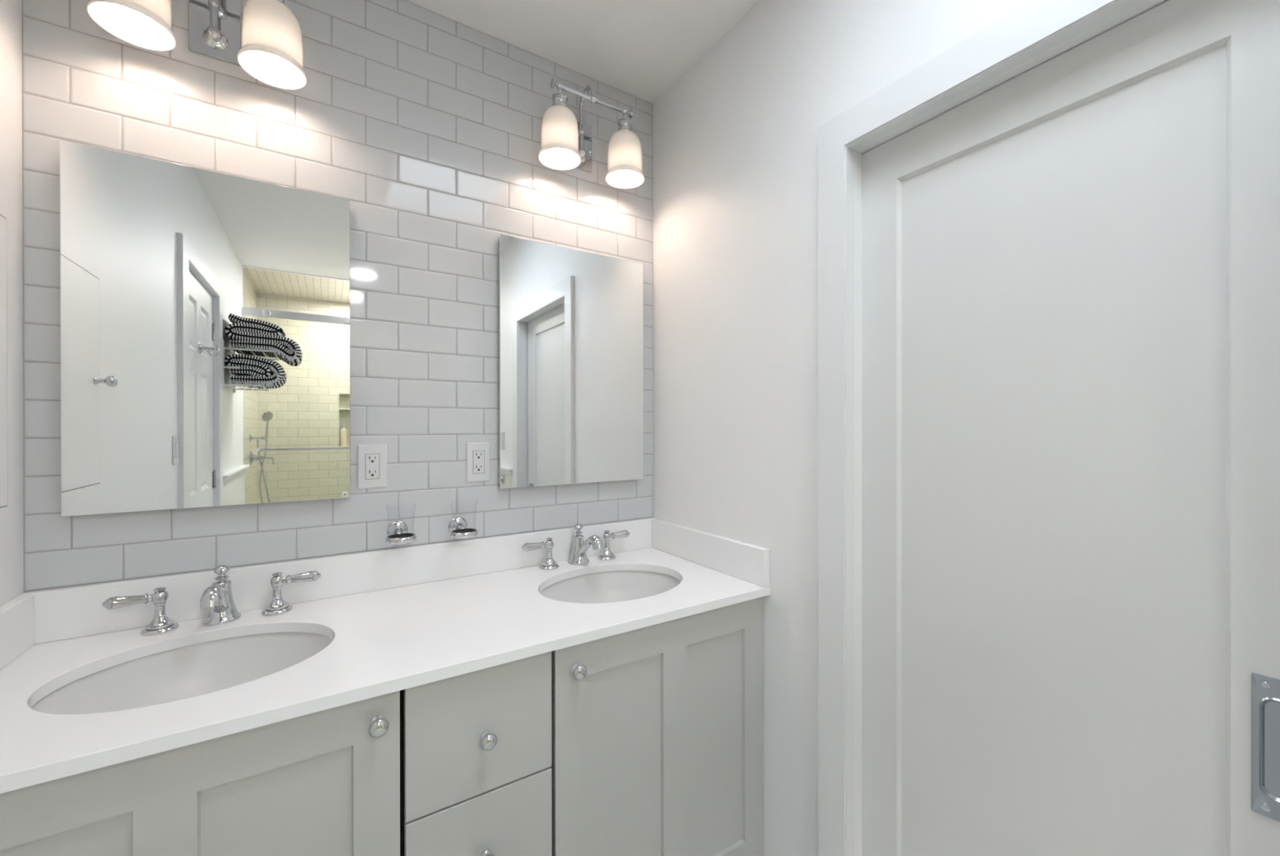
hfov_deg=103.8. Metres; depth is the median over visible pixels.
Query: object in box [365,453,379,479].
receptacle
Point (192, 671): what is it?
undermount sink
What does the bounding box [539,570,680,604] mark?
undermount sink
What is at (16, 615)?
backsplash
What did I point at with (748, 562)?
backsplash
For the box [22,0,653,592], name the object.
wall
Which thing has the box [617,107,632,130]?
socket
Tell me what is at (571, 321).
mirror
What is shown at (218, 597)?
faucet
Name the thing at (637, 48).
ceiling
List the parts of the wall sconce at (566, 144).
lamp shade, bulb, plate, arm, lamp shade, bulb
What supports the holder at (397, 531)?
attached to the wall at (427, 122)
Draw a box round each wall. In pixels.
[0,0,23,606]
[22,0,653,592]
[653,0,1168,855]
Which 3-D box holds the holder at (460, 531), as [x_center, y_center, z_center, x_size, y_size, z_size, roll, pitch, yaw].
[-0.504,0.288,1.426,0.074,0.054,0.116,0,0,-33]
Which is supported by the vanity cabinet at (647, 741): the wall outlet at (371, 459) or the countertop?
the countertop
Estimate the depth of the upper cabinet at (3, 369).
0.95 m
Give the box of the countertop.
[0,547,769,794]
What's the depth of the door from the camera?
0.85 m
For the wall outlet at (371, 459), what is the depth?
1.35 m
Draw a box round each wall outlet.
[357,444,386,488]
[466,442,490,482]
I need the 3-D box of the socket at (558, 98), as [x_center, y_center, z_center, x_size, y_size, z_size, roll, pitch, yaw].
[-0.244,-1.010,1.530,0.049,0.090,0.049,0,0,-33]
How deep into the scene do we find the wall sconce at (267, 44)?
1.12 m
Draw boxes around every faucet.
[102,564,320,636]
[521,524,630,570]
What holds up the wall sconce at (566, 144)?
attached to the wall at (427, 122)
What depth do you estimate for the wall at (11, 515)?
0.98 m
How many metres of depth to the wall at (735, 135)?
1.36 m
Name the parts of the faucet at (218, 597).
lever, handle, spout, spout, lift knob, handle, lever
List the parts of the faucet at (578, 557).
lever, handle, lift knob, spout, spout, handle, lever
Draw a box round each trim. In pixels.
[817,0,1130,855]
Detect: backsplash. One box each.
[0,594,33,670]
[19,517,656,644]
[652,519,769,587]
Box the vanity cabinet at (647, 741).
[0,596,764,855]
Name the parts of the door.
flush pull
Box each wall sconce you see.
[85,0,307,89]
[537,77,644,188]
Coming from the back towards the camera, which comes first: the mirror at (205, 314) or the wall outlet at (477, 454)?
the wall outlet at (477, 454)
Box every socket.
[551,81,568,106]
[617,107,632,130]
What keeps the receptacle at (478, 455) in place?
attached to the wall outlet at (477, 454)
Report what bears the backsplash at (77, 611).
attached to the wall at (427, 122)
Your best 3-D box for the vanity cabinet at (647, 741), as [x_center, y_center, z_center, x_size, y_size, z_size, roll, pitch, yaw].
[-0.440,0.895,1.188,1.542,0.872,0.566,0,0,-33]
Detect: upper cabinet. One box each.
[0,214,7,506]
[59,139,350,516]
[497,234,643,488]
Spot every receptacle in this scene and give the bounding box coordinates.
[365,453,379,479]
[473,450,484,473]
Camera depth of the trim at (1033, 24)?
1.17 m
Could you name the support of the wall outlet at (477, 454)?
attached to the wall at (427, 122)
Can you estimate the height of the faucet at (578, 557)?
0.125 m
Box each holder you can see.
[386,520,416,545]
[448,516,478,539]
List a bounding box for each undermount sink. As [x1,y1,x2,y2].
[31,631,333,715]
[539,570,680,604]
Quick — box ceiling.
[405,0,759,103]
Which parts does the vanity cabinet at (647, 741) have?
door, knob, drawer, drawer, knob, knob, knob, door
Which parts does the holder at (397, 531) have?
arm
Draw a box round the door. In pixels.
[861,0,1279,855]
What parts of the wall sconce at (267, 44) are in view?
lamp shade, bulb, arm, plate, lamp shade, bulb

